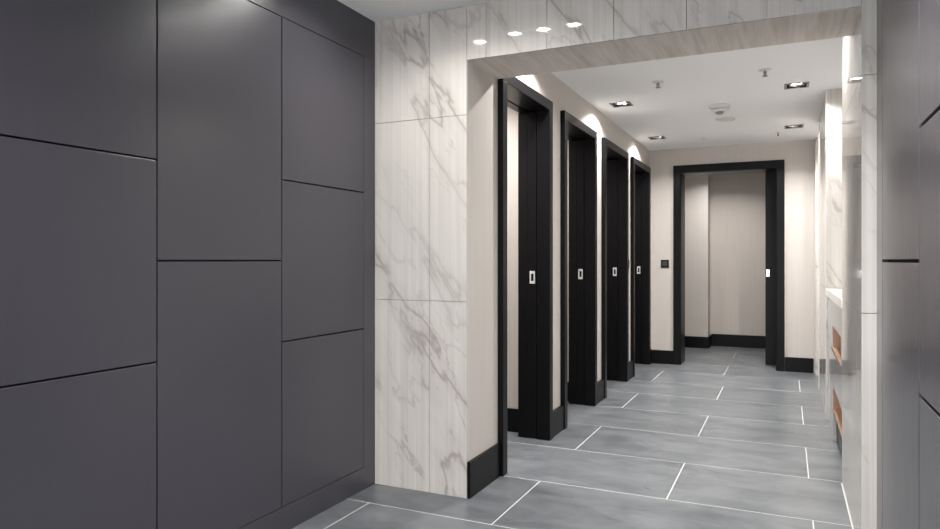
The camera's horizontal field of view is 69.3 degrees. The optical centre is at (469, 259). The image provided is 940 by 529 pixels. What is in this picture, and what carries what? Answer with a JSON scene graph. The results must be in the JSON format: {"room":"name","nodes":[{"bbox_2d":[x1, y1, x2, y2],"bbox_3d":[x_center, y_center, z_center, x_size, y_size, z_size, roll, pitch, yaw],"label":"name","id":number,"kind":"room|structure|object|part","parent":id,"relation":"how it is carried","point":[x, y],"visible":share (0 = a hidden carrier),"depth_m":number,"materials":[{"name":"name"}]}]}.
{"room":"public restroom","nodes":[
{"label":"public restroom","id":0,"kind":"room"},
{"bbox_2d":[0,0,374,528],"bbox_3d":[-1.536,-0.037,1.495,0.140,2.415,4.612,0,0,25],"label":"wall","id":1,"kind":"structure","parent":0,"point":[332,20],"depth_m":3.42,"materials":[{"name":"paint"}]},
{"bbox_2d":[0,136,155,386],"bbox_3d":[-1.213,0.004,2.047,0.020,0.687,0.623,0,0,25],"label":"wall panel","id":2,"kind":"object","parent":1,"relation":"attached to","point":[78,226],"visible":1,"depth_m":2.05,"materials":[{"name":"paint"}]},
{"bbox_2d":[0,363,155,528],"bbox_3d":[-1.213,0.704,2.047,0.020,0.702,0.623,0,0,25],"label":"wall panel","id":3,"kind":"object","parent":1,"relation":"attached to","point":[77,451],"visible":1,"depth_m":2.08,"materials":[{"name":"paint"}]},
{"bbox_2d":[0,0,155,158],"bbox_3d":[-1.213,-0.692,2.047,0.020,0.691,0.623,0,0,25],"label":"wall panel","id":4,"kind":"object","parent":1,"relation":"attached to","point":[75,73],"visible":1,"depth_m":2.08,"materials":[{"name":"laminate"}]},
{"bbox_2d":[154,261,280,528],"bbox_3d":[-0.946,0.530,2.619,0.020,1.049,0.628,0,0,25],"label":"wall panel","id":5,"kind":"object","parent":1,"relation":"attached to","point":[218,362],"visible":0.99,"depth_m":2.57,"materials":[{"name":"paint"}]},
{"bbox_2d":[154,0,280,259],"bbox_3d":[-0.946,-0.518,2.619,0.020,1.037,0.628,0,0,25],"label":"wall panel","id":6,"kind":"object","parent":1,"relation":"attached to","point":[218,159],"visible":0.99,"depth_m":2.57,"materials":[{"name":"paint"}]},
{"bbox_2d":[279,180,363,340],"bbox_3d":[-0.680,0.004,3.188,0.020,0.687,0.615,0,0,25],"label":"wall panel","id":7,"kind":"object","parent":1,"relation":"attached to","point":[322,260],"visible":0.89,"depth_m":3.15,"materials":[{"name":"paint"}]},
{"bbox_2d":[281,329,363,506],"bbox_3d":[-0.680,0.704,3.188,0.020,0.702,0.615,0,0,25],"label":"wall panel","id":8,"kind":"object","parent":1,"relation":"attached to","point":[322,377],"visible":0.87,"depth_m":3.15,"materials":[{"name":"paint"}]},
{"bbox_2d":[281,17,363,191],"bbox_3d":[-0.680,-0.692,3.188,0.020,0.691,0.615,0,0,25],"label":"wall panel","id":9,"kind":"object","parent":1,"relation":"attached to","point":[322,80],"visible":0.87,"depth_m":3.15,"materials":[{"name":"laminate"}]},
{"bbox_2d":[375,6,496,498],"bbox_3d":[-0.581,-0.037,3.808,1.428,2.415,0.388,0,0,25],"label":"wall","id":10,"kind":"structure","parent":0,"point":[436,110],"depth_m":3.45,"materials":[{"name":"stone"}]},
{"bbox_2d":[507,107,517,408],"bbox_3d":[-0.122,-0.037,4.901,1.137,2.415,0.120,0,0,25],"label":"wall","id":11,"kind":"structure","parent":0,"point":[512,116],"depth_m":4.64,"materials":[{"name":"paint"}]},
{"bbox_2d":[507,408,517,431],"bbox_3d":[-0.150,1.091,4.840,1.137,0.158,0.014,0,0,25],"label":"baseboard","id":12,"kind":"structure","parent":11,"relation":"attached to","point":[512,414],"depth_m":4.63,"materials":[{"name":"black wood"}]},
{"bbox_2d":[567,140,568,381],"bbox_3d":[0.356,-0.037,5.925,1.137,2.415,0.120,0,0,25],"label":"wall","id":13,"kind":"structure","parent":0,"point":[567,140],"depth_m":5.64,"materials":[{"name":"paint"}]},
{"bbox_2d":[567,382,568,400],"bbox_3d":[0.327,1.091,5.864,1.137,0.158,0.014,0,0,25],"label":"baseboard","id":14,"kind":"structure","parent":13,"relation":"attached to","point":[567,382],"depth_m":5.63,"materials":[{"name":"black wood"}]},
{"bbox_2d":[292,346,851,528],"bbox_3d":[0.914,1.200,4.208,3.800,0.060,11.600,0,0,25],"label":"floor","id":15,"kind":"structure","parent":0,"point":[720,438],"depth_m":3.85,"materials":[{"name":"tile"}]},
{"bbox_2d":[826,288,841,453],"bbox_3d":[2.522,0.688,4.141,0.561,0.965,1.547,0,0,25],"label":"washstand","id":16,"kind":"object","parent":15,"relation":"on","point":[834,295],"visible":0.38,"depth_m":4.37,"materials":[{"name":"white stone"}]},
{"bbox_2d":[826,288,841,308],"bbox_3d":[2.522,0.230,4.141,0.561,0.050,1.547,0,0,25],"label":"countertop","id":17,"kind":"structure","parent":16,"relation":"on","point":[835,294],"depth_m":4.21,"materials":[{"name":"white stone"}]},
{"bbox_2d":[497,73,648,442],"bbox_3d":[1.014,-0.037,5.750,0.178,2.415,4.480,0,0,25],"label":"wall","id":18,"kind":"structure","parent":0,"point":[562,96],"depth_m":4.69,"materials":[{"name":"paint"}]},
{"bbox_2d":[467,443,499,498],"bbox_3d":[0.075,1.080,3.507,0.016,0.180,0.388,0,0,25],"label":"baseboard","id":19,"kind":"structure","parent":18,"relation":"attached to","point":[483,469],"depth_m":3.48,"materials":[{"name":"black wood"}]},
{"bbox_2d":[498,77,552,475],"bbox_3d":[0.261,0.068,4.111,0.222,2.205,0.863,0,0,25],"label":"door","id":20,"kind":"structure","parent":18,"relation":"in","point":[535,111],"depth_m":4.42,"materials":[{"name":"black wood"}]},
{"bbox_3d":[0.408,0.114,4.453,0.036,0.082,0.004,0,0,25],"label":"strike plate","id":21,"kind":"part","parent":20,"relation":"part of","materials":[{"name":"silver metal"}]},
{"bbox_2d":[553,405,563,436],"bbox_3d":[0.582,1.087,4.582,0.026,0.165,0.260,0,0,25],"label":"baseboard","id":22,"kind":"structure","parent":18,"relation":"attached to","point":[558,413],"depth_m":4.58,"materials":[{"name":"black wood"}]},
{"bbox_2d":[560,110,596,428],"bbox_3d":[0.741,0.068,5.141,0.222,2.205,0.885,0,0,25],"label":"door","id":23,"kind":"structure","parent":18,"relation":"in","point":[582,138],"depth_m":5.47,"materials":[{"name":"black wood"}]},
{"bbox_3d":[0.893,0.114,5.492,0.036,0.082,0.004,0,0,25],"label":"strike plate","id":24,"kind":"part","parent":23,"relation":"part of","materials":[{"name":"silver metal"}]},
{"bbox_2d":[597,379,603,403],"bbox_3d":[1.066,1.087,5.621,0.026,0.165,0.258,0,0,25],"label":"baseboard","id":25,"kind":"structure","parent":18,"relation":"attached to","point":[600,384],"depth_m":5.61,"materials":[{"name":"black wood"}]},
{"bbox_2d":[601,137,628,398],"bbox_3d":[1.238,0.068,6.206,0.222,2.205,0.945,0,0,25],"label":"door","id":26,"kind":"structure","parent":18,"relation":"in","point":[614,160],"depth_m":6.55,"materials":[{"name":"black wood"}]},
{"bbox_2d":[629,360,632,379],"bbox_3d":[1.570,1.087,6.702,0.026,0.165,0.233,0,0,25],"label":"baseboard","id":27,"kind":"structure","parent":18,"relation":"attached to","point":[630,361],"depth_m":6.73,"materials":[{"name":"black wood"}]},
{"bbox_2d":[631,157,650,376],"bbox_3d":[1.734,0.068,7.271,0.222,2.205,0.935,0,0,25],"label":"door","id":28,"kind":"structure","parent":18,"relation":"in","point":[640,172],"depth_m":7.61,"materials":[{"name":"black wood"}]},
{"bbox_2d":[337,0,841,150],"bbox_3d":[0.914,-1.345,4.208,3.800,0.200,11.600,0,0,25],"label":"ceiling","id":29,"kind":"structure","parent":0,"point":[678,111],"depth_m":4.91,"materials":[{"name":"paint"}]},
{"bbox_2d":[609,101,633,107],"bbox_3d":[1.212,-1.283,5.438,0.160,0.084,0.160,0,0,25],"label":"recessed light","id":30,"kind":"object","parent":29,"relation":"in","point":[628,103],"visible":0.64,"depth_m":5.47,"materials":[{"name":"metal"}]},
{"bbox_2d":[648,136,665,139],"bbox_3d":[1.905,-1.283,6.924,0.160,0.084,0.160,0,0,25],"label":"recessed light","id":31,"kind":"object","parent":29,"relation":"in","point":[655,137],"visible":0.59,"depth_m":6.96,"materials":[{"name":"metal"}]},
{"bbox_2d":[652,80,663,87],"bbox_3d":[1.313,-1.223,4.750,0.082,0.043,0.082,0,0,25],"label":"sprinkler","id":32,"kind":"object","parent":29,"relation":"attached to","point":[657,82],"visible":1,"depth_m":4.74,"materials":[{"name":"white metal"}]},
{"bbox_2d":[467,0,860,78],"bbox_3d":[0.823,-1.113,3.154,1.694,0.265,0.388,0,0,25],"label":"beam","id":33,"kind":"structure","parent":29,"relation":"attached to","point":[506,38],"depth_m":3.06,"materials":[{"name":"stone"}]},
{"bbox_2d":[709,103,729,114],"bbox_3d":[2.013,-1.211,5.483,0.164,0.068,0.164,0,0,25],"label":"smoke detector","id":34,"kind":"object","parent":29,"relation":"attached to","point":[720,108],"visible":1,"depth_m":5.44,"materials":[{"name":"white plastic"}]},
{"bbox_3d":[2.013,-1.234,5.483,0.164,0.022,0.164,0,0,25],"label":"plate","id":35,"kind":"part","parent":34,"relation":"part of","materials":[{"name":"white plastic"}]},
{"bbox_2d":[715,117,736,121],"bbox_3d":[2.253,-1.238,5.989,0.176,0.014,0.176,0,0,25],"label":"valve","id":36,"kind":"object","parent":29,"relation":"attached to","point":[721,119],"visible":1,"depth_m":5.96,"materials":[{"name":"white plastic"}]},
{"bbox_2d":[758,68,771,76],"bbox_3d":[1.931,-1.223,4.451,0.082,0.043,0.082,0,0,25],"label":"sprinkler","id":37,"kind":"object","parent":29,"relation":"attached to","point":[764,70],"visible":1,"depth_m":4.44,"materials":[{"name":"white metal"}]},
{"bbox_2d":[784,124,803,128],"bbox_3d":[3.019,-1.283,6.338,0.160,0.084,0.160,0,0,25],"label":"recessed light","id":38,"kind":"object","parent":29,"relation":"in","point":[799,125],"visible":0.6,"depth_m":6.37,"materials":[{"name":"metal"}]},
{"bbox_2d":[784,82,808,89],"bbox_3d":[2.330,-1.283,4.850,0.160,0.084,0.160,0,0,25],"label":"recessed light","id":39,"kind":"object","parent":29,"relation":"in","point":[801,84],"visible":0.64,"depth_m":4.89,"materials":[{"name":"metal"}]},
{"bbox_2d":[685,175,709,336],"bbox_3d":[2.400,-0.037,9.523,1.800,2.415,0.310,0,0,25],"label":"wall","id":40,"kind":"structure","parent":0,"point":[697,188],"depth_m":9.07,"materials":[{"name":"paint"}]},
{"bbox_2d":[685,336,707,347],"bbox_3d":[2.332,1.095,9.375,1.802,0.151,0.016,0,0,25],"label":"baseboard","id":41,"kind":"structure","parent":40,"relation":"attached to","point":[690,341],"depth_m":9.05,"materials":[{"name":"black wood"}]},
{"bbox_2d":[708,335,710,347],"bbox_3d":[3.222,1.095,9.139,0.016,0.151,0.310,0,0,25],"label":"baseboard","id":42,"kind":"structure","parent":40,"relation":"attached to","point":[709,337],"depth_m":9.03,"materials":[{"name":"black wood"}]},
{"bbox_2d":[649,140,814,372],"bbox_3d":[2.578,-0.037,7.669,3.690,2.415,0.320,0,0,25],"label":"wall","id":43,"kind":"structure","parent":0,"point":[799,156],"depth_m":7.15,"materials":[{"name":"paint"}]},
{"bbox_2d":[651,350,672,363],"bbox_3d":[2.158,1.094,7.679,0.265,0.152,0.016,0,0,25],"label":"baseboard","id":44,"kind":"structure","parent":43,"relation":"attached to","point":[657,356],"depth_m":7.66,"materials":[{"name":"black wood"}]},
{"bbox_2d":[661,260,668,267],"bbox_3d":[2.196,0.042,7.663,0.088,0.088,0.013,0,0,25],"label":"light switch","id":45,"kind":"object","parent":43,"relation":"attached to","point":[664,263],"visible":1,"depth_m":7.66,"materials":[{"name":"black plastic"}]},
{"bbox_2d":[673,160,784,370],"bbox_3d":[3.182,0.058,7.409,1.815,2.225,0.402,0,0,25],"label":"door","id":46,"kind":"structure","parent":43,"relation":"in","point":[774,170],"depth_m":7.51,"materials":[{"name":"black wood"}]},
{"bbox_3d":[3.295,0.145,7.521,0.036,0.080,0.013,0,0,25],"label":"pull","id":47,"kind":"part","parent":46,"relation":"part of","materials":[{"name":"silver metal"}]},
{"bbox_2d":[785,357,813,372],"bbox_3d":[3.429,1.094,7.087,0.270,0.152,0.016,0,0,25],"label":"baseboard","id":48,"kind":"structure","parent":43,"relation":"attached to","point":[792,364],"depth_m":7.08,"materials":[{"name":"black wood"}]},
{"bbox_2d":[710,173,764,335],"bbox_3d":[3.347,-0.037,9.319,3.690,2.415,0.120,0,0,25],"label":"wall","id":49,"kind":"structure","parent":0,"point":[737,201],"depth_m":9.13,"materials":[{"name":"beige paint"}]},
{"bbox_2d":[711,334,764,348],"bbox_3d":[4.087,1.087,8.899,1.754,0.165,0.016,0,0,25],"label":"baseboard","id":50,"kind":"structure","parent":49,"relation":"attached to","point":[726,340],"depth_m":9.12,"materials":[{"name":"black wood"}]},
{"bbox_2d":[815,137,817,375],"bbox_3d":[3.783,-0.037,6.835,0.560,2.415,0.148,0,0,25],"label":"wall","id":51,"kind":"structure","parent":0,"point":[816,138],"depth_m":6.88,"materials":[{"name":"paint"}]},
{"bbox_2d":[819,88,841,419],"bbox_3d":[3.131,-0.037,5.436,0.560,2.415,1.300,0,0,25],"label":"wall","id":52,"kind":"structure","parent":0,"point":[830,122],"depth_m":4.96,"materials":[{"name":"stone"}]},
{"bbox_2d":[818,122,818,389],"bbox_3d":[3.149,-0.037,6.142,0.004,2.414,0.006,0,0,25],"label":"trim","id":53,"kind":"structure","parent":52,"relation":"attached to","point":[818,122],"depth_m":6.14,"materials":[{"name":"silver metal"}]},
{"bbox_2d":[842,0,876,528],"bbox_3d":[1.980,-0.037,2.967,0.560,2.415,1.028,0,0,25],"label":"wall","id":54,"kind":"structure","parent":0,"point":[859,50],"depth_m":2.66,"materials":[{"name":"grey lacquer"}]},
{"bbox_2d":[841,483,852,528],"bbox_3d":[1.724,1.168,3.087,0.004,0.004,1.027,0,0,25],"label":"trim","id":55,"kind":"structure","parent":54,"relation":"attached to","point":[841,483],"depth_m":3.20,"materials":[{"name":"tile"}]},
{"bbox_2d":[877,0,918,528],"bbox_3d":[0.643,-0.037,0.479,0.140,2.415,4.612,0,0,25],"label":"wall","id":56,"kind":"structure","parent":0,"point":[880,260],"depth_m":2.52,"materials":[{"name":"paint"}]},
{"bbox_2d":[882,262,923,528],"bbox_3d":[1.333,0.530,2.101,0.020,1.045,0.745,0,0,25],"label":"wall panel","id":57,"kind":"object","parent":56,"relation":"attached to","point":[901,395],"visible":0.75,"depth_m":2.05,"materials":[{"name":"paint"}]},
{"bbox_2d":[882,0,923,258],"bbox_3d":[1.333,-0.518,2.101,0.020,1.033,0.745,0,0,25],"label":"wall panel","id":58,"kind":"object","parent":56,"relation":"attached to","point":[901,127],"visible":0.75,"depth_m":2.05,"materials":[{"name":"paint"}]},
{"bbox_2d":[919,110,939,412],"bbox_3d":[1.042,0.004,1.478,0.020,0.683,0.610,0,0,25],"label":"wall panel","id":59,"kind":"object","parent":56,"relation":"attached to","point":[929,134],"visible":1,"depth_m":1.63,"materials":[{"name":"paint"}]},
{"bbox_2d":[919,397,939,528],"bbox_3d":[1.042,0.704,1.478,0.020,0.698,0.610,0,0,25],"label":"wall panel","id":60,"kind":"object","parent":56,"relation":"attached to","point":[929,417],"visible":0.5,"depth_m":1.64,"materials":[{"name":"paint"}]},
{"bbox_2d":[919,0,939,124],"bbox_3d":[1.042,-0.692,1.478,0.020,0.687,0.610,0,0,25],"label":"wall panel","id":61,"kind":"object","parent":56,"relation":"attached to","point":[929,10],"visible":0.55,"depth_m":1.64,"materials":[{"name":"paint"}]}
]}

